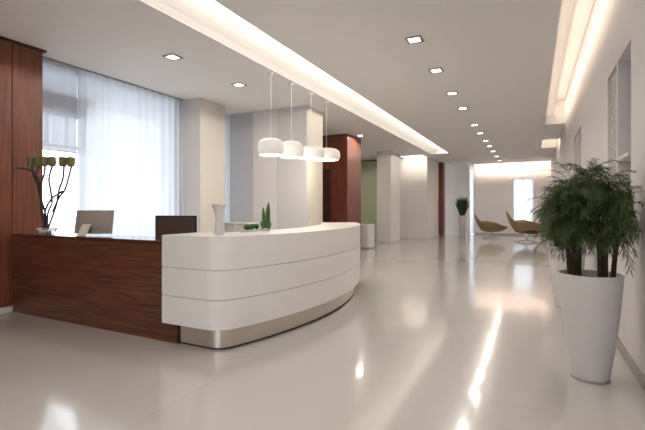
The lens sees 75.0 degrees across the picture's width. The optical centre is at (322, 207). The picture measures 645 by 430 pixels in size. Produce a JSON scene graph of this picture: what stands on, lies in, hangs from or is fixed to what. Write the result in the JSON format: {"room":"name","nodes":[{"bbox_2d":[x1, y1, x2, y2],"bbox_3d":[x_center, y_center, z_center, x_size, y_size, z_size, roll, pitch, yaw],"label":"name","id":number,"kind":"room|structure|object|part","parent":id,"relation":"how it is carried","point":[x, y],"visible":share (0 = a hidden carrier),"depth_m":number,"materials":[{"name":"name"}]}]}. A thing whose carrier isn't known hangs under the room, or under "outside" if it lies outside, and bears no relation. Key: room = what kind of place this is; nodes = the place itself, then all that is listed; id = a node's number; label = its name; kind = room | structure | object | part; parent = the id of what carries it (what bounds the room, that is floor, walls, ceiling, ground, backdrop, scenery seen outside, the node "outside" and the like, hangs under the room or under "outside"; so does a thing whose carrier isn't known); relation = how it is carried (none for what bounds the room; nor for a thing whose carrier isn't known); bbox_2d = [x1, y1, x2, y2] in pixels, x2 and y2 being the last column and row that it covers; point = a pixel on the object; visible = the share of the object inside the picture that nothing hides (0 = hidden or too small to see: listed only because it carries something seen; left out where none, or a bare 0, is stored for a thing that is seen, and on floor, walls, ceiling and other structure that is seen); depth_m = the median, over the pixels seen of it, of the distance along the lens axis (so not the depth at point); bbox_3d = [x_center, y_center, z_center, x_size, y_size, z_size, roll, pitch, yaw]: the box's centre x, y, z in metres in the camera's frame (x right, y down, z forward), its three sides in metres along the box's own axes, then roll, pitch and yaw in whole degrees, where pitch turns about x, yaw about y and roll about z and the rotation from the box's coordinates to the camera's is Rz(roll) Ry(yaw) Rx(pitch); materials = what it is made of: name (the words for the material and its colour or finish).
{"room":"lobby","nodes":[
{"label":"lobby","id":0,"kind":"room"},
{"bbox_2d":[0,39,42,307],"bbox_3d":[-5.734,-0.422,1.940,0.310,3.295,8.330,0,0,27],"label":"cladding","id":1,"kind":"object","parent":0,"point":[21,68],"visible":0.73,"depth_m":5.31,"materials":[{"name":"brown wood"}]},
{"bbox_2d":[11,60,77,310],"bbox_3d":[-3.517,-0.400,8.705,2.094,3.400,22.511,0,0,18],"label":"wall","id":2,"kind":"structure","parent":0,"point":[43,60],"depth_m":6.13,"materials":[{"name":"white paint"}]},
{"bbox_2d":[0,306,10,313],"bbox_3d":[-5.690,1.264,1.705,0.032,0.072,7.950,0,0,27],"label":"baseboard","id":3,"kind":"structure","parent":2,"relation":"attached to","point":[3,309],"depth_m":5.20,"materials":[{"name":"white"}]},
{"bbox_2d":[0,36,46,53],"bbox_3d":[-5.583,-2.084,1.881,0.067,0.028,8.360,0,0,27],"label":"trim","id":4,"kind":"structure","parent":2,"relation":"attached to","point":[1,37],"depth_m":5.35,"materials":[{"name":"brown wood"}]},
{"bbox_2d":[43,62,76,153],"bbox_3d":[-3.869,-1.440,6.028,0.016,1.240,0.710,0,0,27],"label":"roller shade","id":5,"kind":"object","parent":2,"relation":"attached to","point":[59,83],"visible":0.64,"depth_m":6.11,"materials":[{"name":"fabric"}]},
{"bbox_2d":[183,98,224,232],"bbox_3d":[-2.402,-0.400,8.430,0.530,3.399,0.720,0,0,27],"label":"wall pillar","id":6,"kind":"structure","parent":0,"point":[203,119],"depth_m":8.16,"materials":[{"name":"beige paint"}]},
{"bbox_2d":[229,105,322,229],"bbox_3d":[-1.080,-0.400,9.361,2.060,3.399,0.730,0,0,27],"label":"wall","id":7,"kind":"structure","parent":0,"point":[292,188],"depth_m":8.99,"materials":[{"name":"beige paint"}]},
{"bbox_3d":[-1.838,-0.399,9.355,0.710,3.398,0.039,0,0,27],"label":"wall panel","id":8,"kind":"part","parent":7,"relation":"part of","materials":[{"name":"grey paint"}]},
{"bbox_3d":[-1.239,-0.399,9.060,0.615,3.398,0.029,0,0,27],"label":"wall panel","id":9,"kind":"part","parent":7,"relation":"part of","materials":[{"name":"white paint"}]},
{"bbox_3d":[-0.638,-0.399,8.753,0.725,3.398,0.039,0,0,27],"label":"wall panel","id":10,"kind":"part","parent":7,"relation":"part of","materials":[{"name":"grey paint"}]},
{"bbox_2d":[0,0,593,165],"bbox_3d":[0.416,-2.425,9.299,9.010,0.650,27.000,0,0,27],"label":"ceiling","id":11,"kind":"structure","parent":0,"point":[511,63],"depth_m":5.98,"materials":[{"name":"paint"}]},
{"bbox_2d":[43,56,183,100],"bbox_3d":[-3.341,-2.092,6.926,0.080,0.014,2.790,0,0,27],"label":"rail","id":12,"kind":"object","parent":11,"relation":"attached to","point":[44,57],"visible":0.64,"depth_m":6.56,"materials":[{"name":"grey metal"}]},
{"bbox_2d":[77,69,182,235],"bbox_3d":[-3.188,-0.402,7.230,0.044,3.364,2.110,0,0,27],"label":"sheer curtain","id":13,"kind":"object","parent":12,"relation":"hanging from","point":[130,138],"visible":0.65,"depth_m":7.04,"materials":[{"name":"white fabric"}]},
{"bbox_2d":[162,53,182,60],"bbox_3d":[-2.079,-2.094,5.829,0.196,0.011,0.196,0,0,27],"label":"recessed light","id":14,"kind":"object","parent":11,"relation":"in","point":[173,57],"visible":1,"depth_m":5.83,"materials":[{"name":"white"}]},
{"bbox_2d":[225,114,229,221],"bbox_3d":[-2.231,-0.395,9.138,0.042,3.350,0.680,0,0,27],"label":"sheer curtain","id":15,"kind":"object","parent":11,"relation":"hanging from","point":[227,117],"visible":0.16,"depth_m":9.38,"materials":[{"name":"white fabric"}]},
{"bbox_2d":[231,82,246,86],"bbox_3d":[-1.420,-2.094,7.143,0.196,0.011,0.196,0,0,27],"label":"recessed light","id":16,"kind":"object","parent":11,"relation":"in","point":[239,84],"visible":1,"depth_m":7.12,"materials":[{"name":"white"}]},
{"bbox_2d":[258,72,283,156],"bbox_3d":[-0.803,-1.460,6.543,0.410,1.275,0.410,0,0,27],"label":"pendant lamp","id":17,"kind":"object","parent":11,"relation":"hanging from","point":[270,147],"visible":1,"depth_m":6.38,"materials":[{"name":"white"}]},
{"bbox_3d":[-0.803,-0.954,6.543,0.410,0.262,0.410,0,0,27],"label":"lamp shade","id":18,"kind":"part","parent":17,"relation":"part of","materials":[{"name":"white"}]},
{"bbox_2d":[280,83,303,158],"bbox_3d":[-0.525,-1.474,7.098,0.410,1.247,0.410,0,0,27],"label":"pendant lamp","id":19,"kind":"object","parent":11,"relation":"hanging from","point":[292,149],"visible":0.85,"depth_m":6.95,"materials":[{"name":"white"}]},
{"bbox_3d":[-0.525,-1.605,7.098,0.006,0.950,0.006,0,0,27],"label":"cord","id":20,"kind":"part","parent":19,"relation":"part of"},
{"bbox_3d":[-0.525,-0.990,7.098,0.410,0.279,0.410,0,0,27],"label":"lamp shade","id":21,"kind":"part","parent":19,"relation":"part of","materials":[{"name":"white"}]},
{"bbox_2d":[300,93,324,159],"bbox_3d":[-0.212,-1.502,7.724,0.500,1.192,0.500,0,0,27],"label":"pendant lamp","id":22,"kind":"object","parent":11,"relation":"hanging from","point":[310,152],"visible":0.84,"depth_m":7.52,"materials":[{"name":"white"}]},
{"bbox_2d":[301,157,320,158],"bbox_3d":[-0.212,-0.921,7.724,0.392,0.006,0.392,0,0,27],"label":"diffuser","id":23,"kind":"object","parent":22,"relation":"attached to","point":[302,157],"depth_m":7.79,"materials":[{"name":"white"}]},
{"bbox_3d":[-0.212,-1.021,7.724,0.500,0.229,0.500,0,0,27],"label":"lamp shade","id":24,"kind":"part","parent":22,"relation":"part of","materials":[{"name":"white"}]},
{"bbox_2d":[315,101,339,161],"bbox_3d":[0.080,-1.520,8.305,0.540,1.155,0.540,0,0,27],"label":"pendant lamp","id":25,"kind":"object","parent":11,"relation":"hanging from","point":[331,154],"visible":0.7,"depth_m":8.13,"materials":[{"name":"white"}]},
{"bbox_3d":[0.080,-1.630,8.305,0.006,0.900,0.006,0,0,27],"label":"cord","id":26,"kind":"part","parent":25,"relation":"part of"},
{"bbox_2d":[318,159,335,160],"bbox_3d":[0.080,-0.958,8.305,0.427,0.006,0.427,0,0,27],"label":"diffuser","id":27,"kind":"object","parent":25,"relation":"attached to","point":[321,159],"depth_m":8.44,"materials":[{"name":"white plastic"}]},
{"bbox_3d":[0.080,-1.062,8.305,0.540,0.237,0.540,0,0,27],"label":"lamp shade","id":28,"kind":"part","parent":25,"relation":"part of","materials":[{"name":"white"}]},
{"bbox_2d":[405,35,423,43],"bbox_3d":[1.145,-2.094,5.231,0.196,0.011,0.196,0,0,27],"label":"recessed light","id":29,"kind":"object","parent":11,"relation":"in","point":[415,39],"visible":1,"depth_m":5.22,"materials":[{"name":"metal"}]},
{"bbox_2d":[428,67,443,73],"bbox_3d":[1.732,-2.094,6.402,0.196,0.011,0.196,0,0,27],"label":"recessed light","id":30,"kind":"object","parent":11,"relation":"in","point":[435,70],"visible":1,"depth_m":6.40,"materials":[{"name":"white"}]},
{"bbox_2d":[446,91,457,95],"bbox_3d":[2.369,-2.094,7.672,0.196,0.011,0.196,0,0,27],"label":"recessed light","id":31,"kind":"object","parent":11,"relation":"in","point":[453,92],"visible":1,"depth_m":7.66,"materials":[{"name":"white"}]},
{"bbox_2d":[0,234,644,429],"bbox_3d":[0.613,1.360,9.257,9.400,0.120,27.700,0,0,27],"label":"floor","id":32,"kind":"structure","parent":0,"point":[447,332],"depth_m":3.38,"materials":[{"name":"beige tile"}]},
{"bbox_2d":[12,232,177,343],"bbox_3d":[-2.429,0.810,5.064,2.780,0.980,0.962,0,0,27],"label":"reception desk","id":33,"kind":"object","parent":32,"relation":"on","point":[109,282],"visible":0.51,"depth_m":4.58,"materials":[{"name":"brown wood"}]},
{"bbox_2d":[17,156,75,233],"bbox_3d":[-3.422,-0.157,5.185,0.693,0.953,0.224,0,0,6],"label":"branch arrangement","id":34,"kind":"object","parent":33,"relation":"on","point":[50,161],"visible":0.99,"depth_m":5.18,"materials":[{"name":"brown"}]},
{"bbox_2d":[36,227,57,233],"bbox_3d":[-3.398,0.281,5.182,0.224,0.075,0.224,0,0,27],"label":"bowl","id":35,"kind":"object","parent":33,"relation":"on","point":[44,230],"depth_m":5.11,"materials":[{"name":"white"}]},
{"bbox_2d":[74,210,113,235],"bbox_3d":[-2.689,0.173,4.860,0.470,0.292,0.223,0,0,7],"label":"computer monitor","id":36,"kind":"object","parent":33,"relation":"on","point":[87,221],"visible":1,"depth_m":4.90,"materials":[{"name":"beige plastic"}]},
{"bbox_2d":[155,215,196,236],"bbox_3d":[-1.729,0.327,4.981,0.500,0.475,0.160,0,0,5],"label":"computer monitor","id":37,"kind":"object","parent":33,"relation":"on","point":[164,225],"visible":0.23,"depth_m":4.95,"materials":[{"name":"plastic"}]},
{"bbox_2d":[162,222,359,349],"bbox_3d":[-0.203,0.779,5.676,1.137,1.042,4.168,0,0,23],"label":"reception desk","id":38,"kind":"object","parent":32,"relation":"on","point":[228,290],"depth_m":4.01,"materials":[{"name":"white paint"}]},
{"bbox_3d":[-1.348,1.200,4.079,0.024,0.200,0.114,0,0,27],"label":"trim","id":39,"kind":"part","parent":38,"relation":"part of","materials":[{"name":"metal"}]},
{"bbox_2d":[212,205,226,234],"bbox_3d":[-0.993,0.113,4.044,0.144,0.290,0.144,0,0,27],"label":"ceramic vase","id":40,"kind":"object","parent":38,"relation":"on","point":[219,210],"visible":1,"depth_m":4.00,"materials":[{"name":"white ceramic"}]},
{"bbox_2d":[225,222,260,231],"bbox_3d":[-1.750,0.802,8.918,0.740,0.995,0.523,0,0,27],"label":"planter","id":41,"kind":"object","parent":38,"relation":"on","point":[229,226],"visible":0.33,"depth_m":8.70,"materials":[{"name":"ceramic"}]},
{"bbox_3d":[-2.015,0.790,8.784,0.346,0.900,0.017,0,0,27],"label":"door","id":42,"kind":"part","parent":41,"relation":"part of","materials":[{"name":"beige"}]},
{"bbox_3d":[-1.698,0.790,8.626,0.346,0.900,0.017,0,0,27],"label":"door","id":43,"kind":"part","parent":41,"relation":"part of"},
{"bbox_2d":[241,223,260,231],"bbox_3d":[-0.784,0.212,4.617,0.094,0.090,0.268,0,0,27],"label":"potted plant","id":44,"kind":"object","parent":38,"relation":"on","point":[251,227],"visible":1,"depth_m":4.59,"materials":[{"name":"green plant"}]},
{"bbox_3d":[-0.783,0.247,4.620,0.080,0.020,0.260,0,0,27],"label":"dish","id":45,"kind":"part","parent":44,"relation":"part of","materials":[{"name":"white ceramic"}]},
{"bbox_2d":[162,222,359,238],"bbox_3d":[-0.203,0.268,5.676,1.137,0.019,4.168,0,0,23],"label":"countertop","id":46,"kind":"structure","parent":38,"relation":"on","point":[324,226],"depth_m":4.42,"materials":[{"name":"white paint"}]},
{"bbox_2d":[260,202,270,230],"bbox_3d":[-0.647,0.092,4.798,0.184,0.330,0.084,0,0,27],"label":"snake plant","id":47,"kind":"object","parent":38,"relation":"on","point":[265,224],"visible":1,"depth_m":4.78,"materials":[{"name":"green plant"}]},
{"bbox_2d":[361,224,374,248],"bbox_3d":[1.203,0.915,13.715,0.920,0.770,0.580,0,0,27],"label":"base cabinet","id":48,"kind":"object","parent":32,"relation":"on","point":[367,230],"visible":0.47,"depth_m":13.36,"materials":[{"name":"white paint"}]},
{"bbox_2d":[455,196,469,235],"bbox_3d":[6.487,0.363,19.466,0.668,1.874,0.674,0,0,27],"label":"potted grass","id":49,"kind":"object","parent":32,"relation":"on","point":[462,205],"depth_m":19.32,"materials":[{"name":"green plant"}]},
{"bbox_2d":[458,215,466,235],"bbox_3d":[6.476,0.825,19.461,0.420,0.950,0.420,0,0,27],"label":"pot","id":50,"kind":"object","parent":49,"relation":"on","point":[462,219],"depth_m":19.31,"materials":[{"name":"white ceramic"}]},
{"bbox_2d":[474,214,507,238],"bbox_3d":[7.206,0.776,17.988,1.352,1.045,1.068,0,0,13],"label":"lounge chair","id":51,"kind":"object","parent":32,"relation":"on","point":[489,227],"visible":1,"depth_m":17.65,"materials":[{"name":"beige leather"}]},
{"bbox_2d":[506,211,546,242],"bbox_3d":[7.781,0.705,15.906,1.538,1.187,1.213,0,0,19],"label":"lounge chair","id":52,"kind":"object","parent":32,"relation":"on","point":[524,227],"visible":0.9,"depth_m":15.57,"materials":[{"name":"beige leather"}]},
{"bbox_2d":[514,230,537,232],"bbox_3d":[7.801,0.839,15.900,1.000,0.156,0.909,0,0,19],"label":"seat cushion","id":53,"kind":"object","parent":52,"relation":"on","point":[518,231],"depth_m":15.54,"materials":[{"name":"brown leather"}]},
{"bbox_2d":[533,172,591,307],"bbox_3d":[3.223,0.401,5.561,0.702,1.799,0.797,0,0,-43],"label":"potted palm","id":54,"kind":"object","parent":32,"relation":"on","point":[555,265],"visible":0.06,"depth_m":5.51,"materials":[{"name":"plant"}]},
{"bbox_2d":[548,245,585,306],"bbox_3d":[3.225,0.900,5.542,0.432,0.800,0.432,0,0,27],"label":"planter","id":55,"kind":"object","parent":54,"relation":"on","point":[555,265],"depth_m":5.49,"materials":[{"name":"white ceramic"}]},
{"bbox_2d":[524,158,644,384],"bbox_3d":[2.011,0.454,3.254,0.823,1.692,0.693,0,0,38],"label":"potted palm","id":56,"kind":"object","parent":32,"relation":"on","point":[590,300],"visible":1,"depth_m":3.10,"materials":[{"name":"plant"}]},
{"bbox_3d":[1.885,0.266,3.260,0.114,0.590,0.087,0,0,27],"label":"stem","id":57,"kind":"part","parent":56,"relation":"part of","materials":[{"name":"green plant"}]},
{"bbox_3d":[1.917,0.215,3.221,0.066,0.691,0.110,0,0,27],"label":"stem","id":58,"kind":"part","parent":56,"relation":"part of","materials":[{"name":"plant"}]},
{"bbox_3d":[1.975,0.194,3.233,0.023,0.733,0.066,0,0,6],"label":"stem","id":59,"kind":"part","parent":56,"relation":"part of","materials":[{"name":"plant"}]},
{"bbox_3d":[2.009,0.180,3.255,0.059,0.760,0.025,0,0,40],"label":"stem","id":60,"kind":"part","parent":56,"relation":"part of","materials":[{"name":"plant"}]},
{"bbox_2d":[558,269,623,382],"bbox_3d":[2.051,0.900,3.223,0.432,0.800,0.432,0,0,27],"label":"planter","id":61,"kind":"object","parent":56,"relation":"on","point":[590,300],"depth_m":3.08,"materials":[{"name":"white ceramic"}]},
{"bbox_3d":[2.048,0.165,3.146,0.092,0.791,0.068,0,0,27],"label":"stem","id":62,"kind":"part","parent":56,"relation":"part of","materials":[{"name":"plant"}]},
{"bbox_3d":[2.093,0.227,3.167,0.055,0.667,0.029,0,0,27],"label":"stem","id":63,"kind":"part","parent":56,"relation":"part of","materials":[{"name":"brown plant"}]},
{"bbox_3d":[2.115,0.193,3.145,0.026,0.734,0.033,0,0,27],"label":"stem","id":64,"kind":"part","parent":56,"relation":"part of","materials":[{"name":"plant"}]},
{"bbox_3d":[2.112,0.184,3.124,0.033,0.753,0.055,0,0,27],"label":"stem","id":65,"kind":"part","parent":56,"relation":"part of","materials":[{"name":"green plant"}]},
{"bbox_3d":[2.164,0.226,3.055,0.118,0.670,0.092,0,0,27],"label":"stem","id":66,"kind":"part","parent":56,"relation":"part of","materials":[{"name":"plant"}]},
{"bbox_3d":[2.159,0.253,3.047,0.024,0.617,0.140,0,0,-22],"label":"stem","id":67,"kind":"part","parent":56,"relation":"part of","materials":[{"name":"plant"}]},
{"bbox_3d":[2.181,0.279,3.059,0.035,0.566,0.150,0,0,-38],"label":"stem","id":68,"kind":"part","parent":56,"relation":"part of","materials":[{"name":"plant"}]},
{"bbox_2d":[323,134,360,250],"bbox_3d":[0.367,-0.400,12.595,1.270,3.399,1.050,0,0,27],"label":"wall","id":69,"kind":"structure","parent":0,"point":[345,172],"depth_m":12.02,"materials":[{"name":"red wood"}]},
{"bbox_2d":[323,169,330,221],"bbox_3d":[-0.085,0.090,12.217,0.700,2.420,0.029,0,0,27],"label":"door","id":70,"kind":"structure","parent":69,"relation":"in","point":[326,172],"depth_m":12.10,"materials":[{"name":"brown wood"}]},
{"bbox_2d":[377,151,399,241],"bbox_3d":[2.538,-0.400,16.066,0.540,3.399,1.200,0,0,27],"label":"column","id":71,"kind":"structure","parent":0,"point":[388,162],"depth_m":15.58,"materials":[{"name":"paint"}]},
{"bbox_2d":[363,155,438,237],"bbox_3d":[3.003,-0.560,19.272,4.100,3.720,2.350,0,0,27],"label":"wall partition","id":72,"kind":"structure","parent":0,"point":[419,174],"depth_m":17.61,"materials":[{"name":"paint"}]},
{"bbox_2d":[361,160,376,237],"bbox_3d":[2.076,-0.390,18.371,2.150,3.380,0.088,0,0,27],"label":"door","id":73,"kind":"structure","parent":72,"relation":"in","point":[369,167],"depth_m":18.35,"materials":[{"name":"green glass"}]},
{"bbox_2d":[400,237,427,239],"bbox_3d":[3.690,1.270,17.596,1.410,0.060,0.028,0,0,27],"label":"baseboard","id":74,"kind":"structure","parent":72,"relation":"attached to","point":[400,237],"depth_m":17.55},
{"bbox_2d":[439,162,444,235],"bbox_3d":[5.477,-0.400,19.632,0.400,3.399,0.490,0,0,27],"label":"wall","id":75,"kind":"structure","parent":0,"point":[441,164],"depth_m":19.38,"materials":[{"name":"red wood"}]},
{"bbox_2d":[445,164,469,234],"bbox_3d":[6.517,-0.400,20.391,1.180,3.399,0.300,0,0,27],"label":"wall","id":76,"kind":"structure","parent":0,"point":[457,177],"depth_m":20.27,"materials":[{"name":"paint"}]},
{"bbox_2d":[470,161,549,233],"bbox_3d":[6.514,-0.560,21.456,9.020,3.720,0.200,0,0,27],"label":"wall","id":77,"kind":"structure","parent":0,"point":[493,183],"depth_m":20.28,"materials":[{"name":"paint"}]},
{"bbox_2d":[474,233,541,235],"bbox_3d":[9.003,1.260,20.084,3.300,0.080,0.018,0,0,27],"label":"baseboard","id":78,"kind":"structure","parent":77,"relation":"attached to","point":[474,233],"depth_m":20.22,"materials":[{"name":"paint"}]},
{"bbox_2d":[513,178,533,221],"bbox_3d":[9.460,-0.310,19.800,0.890,2.220,0.031,0,0,27],"label":"sheer curtain","id":79,"kind":"object","parent":77,"relation":"hanging from","point":[523,188],"visible":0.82,"depth_m":19.79,"materials":[{"name":"white fabric"}]},
{"bbox_2d":[550,0,644,376],"bbox_3d":[4.680,-0.750,7.330,0.360,4.100,27.300,0,0,27],"label":"wall","id":80,"kind":"structure","parent":0,"point":[614,35],"depth_m":3.98,"materials":[{"name":"white paint"}]},
{"bbox_2d":[575,136,576,175],"bbox_3d":[4.853,-0.520,7.987,0.030,1.731,0.682,0,0,27],"label":"ornamental panel","id":81,"kind":"object","parent":80,"relation":"in","point":[576,136],"visible":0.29,"depth_m":8.05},
{"bbox_2d":[610,69,616,224],"bbox_3d":[2.991,-0.520,4.272,0.030,1.731,0.532,0,0,27],"label":"ornamental panel","id":82,"kind":"object","parent":80,"relation":"in","point":[613,81],"visible":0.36,"depth_m":4.35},
{"bbox_2d":[615,151,630,161],"bbox_3d":[2.774,-0.450,3.671,0.270,0.030,0.606,0,0,27],"label":"trim","id":83,"kind":"structure","parent":80,"relation":"attached to","point":[626,157],"depth_m":3.70,"materials":[{"name":"white paint"}]},
{"bbox_2d":[616,337,644,392],"bbox_3d":[4.440,1.258,7.277,0.018,0.085,26.990,0,0,27],"label":"baseboard","id":84,"kind":"structure","parent":80,"relation":"attached to","point":[635,370],"depth_m":3.34,"materials":[{"name":"paint"}]},
{"label":"outside","id":85,"kind":"structure","parent":0,"visible":0},
{"bbox_2d":[50,223,74,232],"bbox_3d":[0.011,1.525,11.180,70.000,0.150,100.000,0,0,27],"label":"ground","id":86,"kind":"structure","parent":85,"point":[62,227],"depth_m":31.23,"materials":[{"name":"white"}]},
{"bbox_3d":[7.421,-0.350,21.001,0.350,3.280,0.060,0,0,27],"label":"window","id":87,"kind":"structure","parent":0,"visible":0},
{"bbox_2d":[470,168,473,233],"bbox_3d":[7.363,-0.350,20.851,0.280,3.260,0.032,0,0,27],"label":"sheer curtain","id":88,"kind":"object","parent":87,"relation":"hanging from","point":[471,169],"visible":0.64,"depth_m":20.83,"materials":[{"name":"white fabric"}]}
]}

